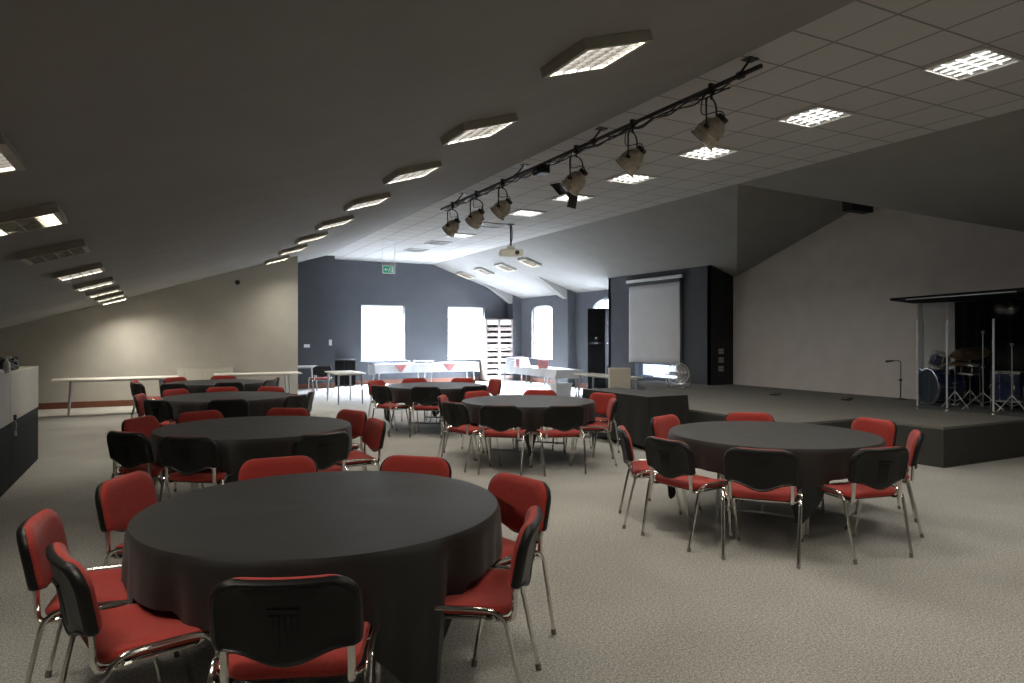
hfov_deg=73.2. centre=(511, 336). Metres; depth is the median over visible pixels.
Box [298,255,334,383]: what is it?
wall
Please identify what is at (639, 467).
chair
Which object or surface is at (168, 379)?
chair
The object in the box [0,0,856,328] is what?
ceiling
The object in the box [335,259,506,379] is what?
wall
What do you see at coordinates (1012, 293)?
booth
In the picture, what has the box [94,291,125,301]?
ceiling light
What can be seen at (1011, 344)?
cymbal stand
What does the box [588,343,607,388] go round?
speaker
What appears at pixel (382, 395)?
chair
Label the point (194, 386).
tablecloth
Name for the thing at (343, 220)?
ceiling light
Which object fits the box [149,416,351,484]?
tablecloth
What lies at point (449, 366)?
napkin
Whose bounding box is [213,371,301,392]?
folding table
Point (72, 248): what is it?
ceiling light
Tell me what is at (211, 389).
chair
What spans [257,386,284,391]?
chair
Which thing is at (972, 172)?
ceiling
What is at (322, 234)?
ceiling light
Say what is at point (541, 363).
gift bag
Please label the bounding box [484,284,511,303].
ceiling
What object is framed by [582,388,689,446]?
tablecloth
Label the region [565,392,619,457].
chair
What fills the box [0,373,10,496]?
cabinet
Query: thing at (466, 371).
folding table
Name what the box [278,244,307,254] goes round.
ceiling light
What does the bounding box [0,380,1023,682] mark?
floor
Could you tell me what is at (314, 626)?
chair
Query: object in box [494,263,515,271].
ceiling light
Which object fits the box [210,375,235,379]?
chair
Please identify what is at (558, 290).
trim
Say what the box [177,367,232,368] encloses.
grille
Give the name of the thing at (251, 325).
wall
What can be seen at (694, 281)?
wall
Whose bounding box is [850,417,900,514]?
chair
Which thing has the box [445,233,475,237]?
recessed light
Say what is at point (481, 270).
ceiling light
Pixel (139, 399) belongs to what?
chair
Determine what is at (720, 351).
wall socket
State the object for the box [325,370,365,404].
folding table
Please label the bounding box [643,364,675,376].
sheer curtain
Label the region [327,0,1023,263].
ceiling
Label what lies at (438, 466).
chair
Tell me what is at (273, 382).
chair
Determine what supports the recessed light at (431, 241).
in the ceiling at (864, 58)
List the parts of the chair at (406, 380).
backrest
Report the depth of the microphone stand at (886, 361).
12.19 m
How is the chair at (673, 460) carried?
on the floor
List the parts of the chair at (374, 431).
leg, seat, seat frame, leg, backrest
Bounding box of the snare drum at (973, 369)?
[954,362,981,407]
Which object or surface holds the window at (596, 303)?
in the wall at (817, 314)
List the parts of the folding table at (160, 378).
leg, under frame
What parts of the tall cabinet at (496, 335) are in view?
panel, drawer, drawer, drawer, drawer, drawer, drawer, drawer, drawer, drawer, panel, drawer, drawer, drawer, drawer, drawer, drawer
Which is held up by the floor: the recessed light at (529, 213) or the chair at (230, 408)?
the chair at (230, 408)
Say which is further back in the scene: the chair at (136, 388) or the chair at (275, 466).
the chair at (136, 388)
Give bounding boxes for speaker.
[588,308,607,342]
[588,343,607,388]
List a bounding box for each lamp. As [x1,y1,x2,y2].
[442,202,460,236]
[465,191,484,228]
[490,179,512,220]
[549,145,587,208]
[615,119,646,176]
[691,83,727,150]
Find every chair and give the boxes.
[16,509,179,682]
[46,542,219,682]
[95,471,156,569]
[106,431,197,501]
[121,415,203,497]
[130,380,160,417]
[130,382,145,417]
[134,393,175,420]
[144,399,175,426]
[159,436,231,500]
[160,383,188,394]
[161,388,189,396]
[163,377,186,382]
[174,410,223,491]
[205,386,238,392]
[206,399,248,417]
[207,574,380,682]
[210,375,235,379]
[213,382,243,390]
[236,456,317,480]
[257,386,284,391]
[263,379,276,386]
[265,408,309,415]
[283,394,307,408]
[291,431,349,471]
[306,390,314,413]
[308,366,332,394]
[336,409,366,470]
[337,417,385,470]
[367,380,407,427]
[371,385,415,436]
[380,455,451,477]
[401,378,436,422]
[409,386,448,437]
[435,505,542,682]
[437,395,484,456]
[439,378,474,422]
[441,401,500,471]
[444,385,487,436]
[461,390,514,452]
[471,472,555,666]
[478,405,530,475]
[488,379,501,395]
[517,389,557,449]
[531,405,586,476]
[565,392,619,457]
[571,398,617,465]
[617,425,690,530]
[641,436,739,551]
[648,414,726,510]
[721,447,802,568]
[723,412,789,503]
[801,446,913,563]
[844,430,924,537]
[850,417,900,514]
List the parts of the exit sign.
green panel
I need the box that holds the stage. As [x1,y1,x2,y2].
[633,380,1023,467]
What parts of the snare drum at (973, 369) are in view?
tension rod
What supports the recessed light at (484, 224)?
in the ceiling at (864, 58)
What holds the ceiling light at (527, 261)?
attached to the ceiling at (972, 172)
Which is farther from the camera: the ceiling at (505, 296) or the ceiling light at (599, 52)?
the ceiling at (505, 296)
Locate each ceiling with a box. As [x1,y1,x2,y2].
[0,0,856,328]
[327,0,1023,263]
[432,109,1023,298]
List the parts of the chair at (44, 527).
leg, backrest, seat frame, leg, seat, leg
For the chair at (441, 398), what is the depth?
9.08 m
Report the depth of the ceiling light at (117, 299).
14.94 m
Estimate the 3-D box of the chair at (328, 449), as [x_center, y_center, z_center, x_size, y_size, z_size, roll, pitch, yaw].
[-1.726,1.203,5.899,0.555,0.818,0.600,0,0,-41]
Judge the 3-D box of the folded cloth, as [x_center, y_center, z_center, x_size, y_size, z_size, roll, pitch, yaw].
[0.170,0.734,20.262,0.560,0.238,0.600,0,0,-27]
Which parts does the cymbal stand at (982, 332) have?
leg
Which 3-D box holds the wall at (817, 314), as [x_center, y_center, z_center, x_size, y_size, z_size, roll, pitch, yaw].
[6.386,-0.515,13.897,0.250,4.250,27.400,0,0,-27]
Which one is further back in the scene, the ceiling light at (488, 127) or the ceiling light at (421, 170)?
the ceiling light at (421, 170)
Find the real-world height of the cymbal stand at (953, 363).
0.719 m
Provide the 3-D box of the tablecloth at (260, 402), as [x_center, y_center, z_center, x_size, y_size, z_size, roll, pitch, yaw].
[-4.074,1.130,9.911,1.821,0.550,1.822,0,0,-27]
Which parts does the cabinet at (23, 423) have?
cable coil, panel, door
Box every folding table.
[50,375,178,416]
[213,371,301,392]
[298,365,317,391]
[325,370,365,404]
[425,371,474,381]
[503,373,544,390]
[530,375,576,396]
[574,373,642,396]
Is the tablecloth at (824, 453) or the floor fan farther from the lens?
the floor fan
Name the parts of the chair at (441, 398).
leg, backrest, leg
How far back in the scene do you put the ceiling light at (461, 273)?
24.12 m
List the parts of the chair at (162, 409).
seat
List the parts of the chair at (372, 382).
backrest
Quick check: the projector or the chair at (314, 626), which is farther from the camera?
the projector
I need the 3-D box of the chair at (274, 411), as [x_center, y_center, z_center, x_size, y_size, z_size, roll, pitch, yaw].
[-2.500,1.203,7.436,0.555,0.818,0.600,0,0,2]
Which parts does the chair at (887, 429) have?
backrest, leg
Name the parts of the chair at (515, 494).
leg, seat, backrest, leg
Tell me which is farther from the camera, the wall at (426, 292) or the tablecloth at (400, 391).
the wall at (426, 292)
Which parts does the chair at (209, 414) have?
backrest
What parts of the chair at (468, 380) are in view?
backrest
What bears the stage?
on the floor
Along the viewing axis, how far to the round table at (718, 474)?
5.83 m
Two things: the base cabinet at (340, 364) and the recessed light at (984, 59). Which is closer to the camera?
the recessed light at (984, 59)
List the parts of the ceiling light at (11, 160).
trim frame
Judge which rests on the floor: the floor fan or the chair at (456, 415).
the chair at (456, 415)
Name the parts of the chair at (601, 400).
leg, seat, backrest, leg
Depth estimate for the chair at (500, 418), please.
8.01 m
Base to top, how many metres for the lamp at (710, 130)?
0.639 m
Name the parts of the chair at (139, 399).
backrest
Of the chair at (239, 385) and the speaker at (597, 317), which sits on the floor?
the chair at (239, 385)
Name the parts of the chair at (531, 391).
backrest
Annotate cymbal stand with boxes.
[941,361,968,407]
[951,347,990,405]
[962,331,1004,410]
[996,343,1023,412]
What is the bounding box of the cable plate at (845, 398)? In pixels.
[841,395,853,400]
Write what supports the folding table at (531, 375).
on the floor
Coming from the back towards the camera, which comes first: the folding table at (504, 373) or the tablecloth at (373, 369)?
the tablecloth at (373, 369)
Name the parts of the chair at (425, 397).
leg, seat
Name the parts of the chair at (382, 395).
seat, leg, leg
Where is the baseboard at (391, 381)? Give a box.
[356,377,479,384]
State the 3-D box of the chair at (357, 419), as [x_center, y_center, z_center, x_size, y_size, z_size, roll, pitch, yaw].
[-1.879,1.203,7.270,0.555,0.818,0.600,0,0,40]
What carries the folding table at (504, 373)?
on the floor
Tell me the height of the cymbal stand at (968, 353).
0.938 m
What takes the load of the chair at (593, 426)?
on the floor
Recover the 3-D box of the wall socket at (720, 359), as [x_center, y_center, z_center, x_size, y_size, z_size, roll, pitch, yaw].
[4.809,0.540,15.863,0.160,0.120,0.016,0,0,-27]
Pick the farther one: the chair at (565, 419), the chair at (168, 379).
the chair at (168, 379)
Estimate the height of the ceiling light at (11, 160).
0.223 m
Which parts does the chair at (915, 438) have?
leg, leg, leg, backrest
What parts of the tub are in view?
lid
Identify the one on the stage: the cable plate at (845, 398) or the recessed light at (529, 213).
the cable plate at (845, 398)
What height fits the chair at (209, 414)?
0.818 m
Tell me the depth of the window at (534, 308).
24.21 m
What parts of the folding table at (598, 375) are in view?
leg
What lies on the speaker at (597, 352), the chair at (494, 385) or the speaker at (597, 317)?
the speaker at (597, 317)
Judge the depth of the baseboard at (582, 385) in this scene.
23.90 m
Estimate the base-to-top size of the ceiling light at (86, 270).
0.223 m
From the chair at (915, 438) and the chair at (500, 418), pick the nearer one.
the chair at (915, 438)
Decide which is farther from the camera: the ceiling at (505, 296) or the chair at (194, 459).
the ceiling at (505, 296)
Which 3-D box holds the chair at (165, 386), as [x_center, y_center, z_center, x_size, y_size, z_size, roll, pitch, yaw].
[-5.743,1.203,11.992,0.555,0.818,0.600,0,0,5]
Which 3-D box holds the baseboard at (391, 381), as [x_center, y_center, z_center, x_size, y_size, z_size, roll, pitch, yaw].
[-2.930,1.540,24.223,6.900,0.140,0.020,0,0,-27]
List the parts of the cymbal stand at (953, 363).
leg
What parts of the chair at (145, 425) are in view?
backrest, leg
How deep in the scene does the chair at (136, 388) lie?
11.84 m
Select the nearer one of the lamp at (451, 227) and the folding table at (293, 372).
the lamp at (451, 227)
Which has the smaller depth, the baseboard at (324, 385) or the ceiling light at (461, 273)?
the baseboard at (324, 385)
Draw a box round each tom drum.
[928,350,952,405]
[990,371,1023,409]
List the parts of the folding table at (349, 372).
leg, leg, leg, leg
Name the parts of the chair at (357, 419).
backrest, leg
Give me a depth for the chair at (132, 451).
5.76 m
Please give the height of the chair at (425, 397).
0.818 m
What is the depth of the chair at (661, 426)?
6.81 m
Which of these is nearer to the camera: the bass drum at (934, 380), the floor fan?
the bass drum at (934, 380)
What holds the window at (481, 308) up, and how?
in the wall at (426, 292)
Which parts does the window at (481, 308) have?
sill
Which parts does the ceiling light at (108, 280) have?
trim frame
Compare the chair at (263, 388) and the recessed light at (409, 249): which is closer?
the chair at (263, 388)
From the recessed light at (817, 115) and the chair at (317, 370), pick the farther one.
the chair at (317, 370)
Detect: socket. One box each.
[579,168,587,175]
[637,145,646,153]
[717,113,727,123]
[718,349,723,353]
[718,357,723,362]
[718,366,723,370]
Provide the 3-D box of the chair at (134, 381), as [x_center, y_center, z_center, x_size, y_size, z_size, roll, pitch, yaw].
[-6.629,1.203,12.621,0.600,0.818,0.555,0,0,-18]
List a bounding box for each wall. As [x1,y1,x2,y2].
[0,256,297,409]
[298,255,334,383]
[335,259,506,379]
[521,207,1023,398]
[557,289,575,386]
[608,278,610,367]
[609,266,710,388]
[707,265,732,384]
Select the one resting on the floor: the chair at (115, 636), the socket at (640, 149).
the chair at (115, 636)
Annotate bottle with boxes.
[3,357,11,371]
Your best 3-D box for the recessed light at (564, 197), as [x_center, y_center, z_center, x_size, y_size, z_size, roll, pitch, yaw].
[1.104,-2.530,12.592,0.590,0.024,0.570,0,0,-27]
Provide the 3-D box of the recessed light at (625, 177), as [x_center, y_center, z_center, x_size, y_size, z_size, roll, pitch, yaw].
[1.903,-2.530,11.035,0.590,0.024,0.570,0,0,-27]
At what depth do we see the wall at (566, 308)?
22.04 m
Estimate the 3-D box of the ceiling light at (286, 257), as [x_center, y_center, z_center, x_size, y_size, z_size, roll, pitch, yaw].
[-5.638,-1.842,16.552,0.527,0.223,0.530,0,0,-27]
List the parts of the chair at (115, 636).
backrest, leg, leg, seat, seat frame, leg, leg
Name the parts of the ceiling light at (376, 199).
trim frame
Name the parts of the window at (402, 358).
sill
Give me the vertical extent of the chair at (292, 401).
0.818 m
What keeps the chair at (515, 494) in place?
on the floor
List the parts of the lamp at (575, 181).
barn door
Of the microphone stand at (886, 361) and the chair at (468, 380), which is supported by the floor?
the chair at (468, 380)
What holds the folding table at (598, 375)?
on the floor
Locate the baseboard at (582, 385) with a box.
[522,377,587,387]
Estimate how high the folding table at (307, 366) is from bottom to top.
0.739 m
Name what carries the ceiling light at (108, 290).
attached to the ceiling at (183, 141)
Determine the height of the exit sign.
0.879 m
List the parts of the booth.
post, acrylic panel, post, post, canopy rail, post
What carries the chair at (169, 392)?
on the floor
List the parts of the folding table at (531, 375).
leg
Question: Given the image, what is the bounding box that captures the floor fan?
[665,362,690,387]
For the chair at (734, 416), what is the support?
on the floor
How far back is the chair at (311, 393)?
10.01 m
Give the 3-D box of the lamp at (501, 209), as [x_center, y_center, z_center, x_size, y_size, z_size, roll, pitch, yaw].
[-0.166,-2.096,10.586,0.340,0.639,0.335,0,0,-27]
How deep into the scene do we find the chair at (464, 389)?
11.14 m
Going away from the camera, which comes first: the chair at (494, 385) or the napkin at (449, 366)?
the chair at (494, 385)
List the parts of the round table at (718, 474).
leg, leg, leg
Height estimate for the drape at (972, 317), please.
1.670 m
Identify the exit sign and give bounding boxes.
[381,240,395,273]
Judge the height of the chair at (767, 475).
0.818 m
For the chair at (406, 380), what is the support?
on the floor
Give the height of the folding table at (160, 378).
0.739 m
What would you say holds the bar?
hanging from the ceiling at (864, 58)
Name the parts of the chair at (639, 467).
backrest, leg, leg, seat, leg, leg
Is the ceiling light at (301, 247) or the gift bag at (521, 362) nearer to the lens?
the ceiling light at (301, 247)
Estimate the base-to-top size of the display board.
0.970 m
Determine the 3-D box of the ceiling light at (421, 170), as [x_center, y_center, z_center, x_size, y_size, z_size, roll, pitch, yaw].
[-1.128,-1.842,7.761,0.527,0.223,0.530,0,0,-27]
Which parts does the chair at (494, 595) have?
leg, seat frame, seat, leg, leg, backrest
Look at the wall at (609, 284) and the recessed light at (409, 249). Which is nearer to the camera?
the wall at (609, 284)
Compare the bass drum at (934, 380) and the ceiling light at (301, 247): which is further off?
the ceiling light at (301, 247)
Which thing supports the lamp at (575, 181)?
hanging from the bar
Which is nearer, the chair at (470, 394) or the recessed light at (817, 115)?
the recessed light at (817, 115)
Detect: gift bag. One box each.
[516,356,525,366]
[538,357,548,367]
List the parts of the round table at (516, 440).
leg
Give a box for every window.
[360,305,405,361]
[447,307,482,359]
[530,304,552,359]
[592,298,607,308]
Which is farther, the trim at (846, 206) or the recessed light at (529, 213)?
the recessed light at (529, 213)
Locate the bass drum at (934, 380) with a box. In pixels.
[922,368,965,404]
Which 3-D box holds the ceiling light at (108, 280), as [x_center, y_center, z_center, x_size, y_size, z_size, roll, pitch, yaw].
[-6.330,-0.796,10.464,0.527,0.223,0.530,0,0,-27]
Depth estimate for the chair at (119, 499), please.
3.83 m
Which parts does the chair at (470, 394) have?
backrest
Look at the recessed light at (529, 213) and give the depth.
14.15 m
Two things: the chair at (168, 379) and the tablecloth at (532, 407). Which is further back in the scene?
the chair at (168, 379)
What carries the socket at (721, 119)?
attached to the lamp at (710, 130)
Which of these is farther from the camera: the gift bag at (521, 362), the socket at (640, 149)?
the gift bag at (521, 362)
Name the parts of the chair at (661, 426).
leg, backrest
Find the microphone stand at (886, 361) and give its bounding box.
[885,360,907,399]
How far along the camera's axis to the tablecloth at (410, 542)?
2.97 m
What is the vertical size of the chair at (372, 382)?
0.818 m
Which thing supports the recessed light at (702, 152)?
in the ceiling at (864, 58)
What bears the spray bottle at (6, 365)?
on the cabinet at (23, 423)
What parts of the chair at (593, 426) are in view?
leg, seat, leg, leg, backrest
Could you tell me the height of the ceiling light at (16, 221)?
0.223 m
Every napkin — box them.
[394,363,406,371]
[443,362,455,370]
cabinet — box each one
[0,357,38,486]
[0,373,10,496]
[335,359,356,385]
[480,319,512,381]
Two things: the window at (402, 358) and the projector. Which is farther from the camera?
the window at (402, 358)
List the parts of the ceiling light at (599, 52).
trim frame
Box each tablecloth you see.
[121,471,502,682]
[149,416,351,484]
[160,391,292,420]
[168,379,265,393]
[368,362,479,375]
[384,382,488,424]
[461,395,595,456]
[498,365,583,378]
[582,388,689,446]
[667,421,885,523]
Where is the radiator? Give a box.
[177,367,232,380]
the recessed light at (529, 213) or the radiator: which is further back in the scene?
the radiator
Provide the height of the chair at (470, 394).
0.818 m
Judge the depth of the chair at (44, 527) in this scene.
2.96 m
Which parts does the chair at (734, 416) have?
backrest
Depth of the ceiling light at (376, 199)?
9.27 m
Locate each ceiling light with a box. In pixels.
[0,129,25,173]
[0,202,67,236]
[17,239,90,264]
[52,262,105,281]
[72,276,114,291]
[85,285,120,297]
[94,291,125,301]
[100,295,127,304]
[264,255,289,264]
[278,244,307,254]
[294,231,327,243]
[315,215,354,230]
[343,192,390,211]
[382,160,441,184]
[440,113,518,145]
[456,271,474,278]
[474,267,494,275]
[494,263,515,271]
[518,257,541,267]
[540,29,652,77]
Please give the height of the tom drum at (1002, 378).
0.577 m
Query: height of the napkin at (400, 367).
0.260 m
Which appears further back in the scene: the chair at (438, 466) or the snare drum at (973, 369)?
the snare drum at (973, 369)
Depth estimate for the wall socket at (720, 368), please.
15.86 m
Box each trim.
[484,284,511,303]
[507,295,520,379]
[535,276,566,298]
[842,201,872,213]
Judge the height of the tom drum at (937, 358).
0.889 m
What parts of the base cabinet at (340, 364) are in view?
door, door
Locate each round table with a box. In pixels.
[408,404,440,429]
[488,427,564,462]
[716,473,824,534]
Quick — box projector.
[499,224,522,257]
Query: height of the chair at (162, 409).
0.818 m
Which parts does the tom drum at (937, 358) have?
tension rod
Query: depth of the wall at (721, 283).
15.85 m
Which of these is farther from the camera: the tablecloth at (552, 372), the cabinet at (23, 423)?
the tablecloth at (552, 372)
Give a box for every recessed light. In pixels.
[403,248,428,251]
[424,240,451,244]
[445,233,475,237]
[479,222,506,228]
[508,209,545,216]
[551,194,594,202]
[605,172,656,183]
[677,145,738,160]
[777,105,853,127]
[921,46,1022,80]
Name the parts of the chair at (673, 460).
leg, leg, seat, seat frame, leg, leg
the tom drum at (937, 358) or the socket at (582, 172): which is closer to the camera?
the socket at (582, 172)
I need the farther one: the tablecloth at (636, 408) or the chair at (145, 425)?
the tablecloth at (636, 408)
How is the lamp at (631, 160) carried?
hanging from the bar
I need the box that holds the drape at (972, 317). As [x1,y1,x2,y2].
[955,299,1023,407]
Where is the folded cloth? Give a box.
[505,357,530,365]
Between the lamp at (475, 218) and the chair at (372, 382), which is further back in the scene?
the chair at (372, 382)
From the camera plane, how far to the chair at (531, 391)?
10.29 m
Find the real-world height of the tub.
0.383 m
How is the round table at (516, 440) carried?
on the floor
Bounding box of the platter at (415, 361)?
[414,360,433,362]
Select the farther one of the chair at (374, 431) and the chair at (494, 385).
the chair at (494, 385)
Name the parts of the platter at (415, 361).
dish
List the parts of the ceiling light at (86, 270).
trim frame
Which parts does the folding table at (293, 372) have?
under frame, leg, leg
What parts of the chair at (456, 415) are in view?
leg, seat, leg, leg, leg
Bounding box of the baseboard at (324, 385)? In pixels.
[298,383,334,388]
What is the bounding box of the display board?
[608,368,630,388]
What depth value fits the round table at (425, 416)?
11.77 m
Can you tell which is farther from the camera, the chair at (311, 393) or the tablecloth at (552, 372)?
the tablecloth at (552, 372)
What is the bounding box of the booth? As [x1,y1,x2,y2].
[890,287,1023,415]
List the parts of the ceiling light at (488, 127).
trim frame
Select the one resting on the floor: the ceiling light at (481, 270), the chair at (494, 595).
the chair at (494, 595)
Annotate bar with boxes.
[440,56,762,210]
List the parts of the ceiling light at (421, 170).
trim frame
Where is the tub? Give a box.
[549,382,572,395]
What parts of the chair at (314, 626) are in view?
leg, backrest, seat frame, seat, leg, leg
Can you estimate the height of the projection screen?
2.194 m
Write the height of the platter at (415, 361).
0.080 m
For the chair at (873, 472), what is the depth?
4.97 m
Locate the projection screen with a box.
[626,274,683,365]
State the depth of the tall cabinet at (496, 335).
24.93 m
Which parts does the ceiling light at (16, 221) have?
trim frame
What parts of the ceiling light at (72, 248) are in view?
trim frame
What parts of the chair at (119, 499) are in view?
leg, seat, backrest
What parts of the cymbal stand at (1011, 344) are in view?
leg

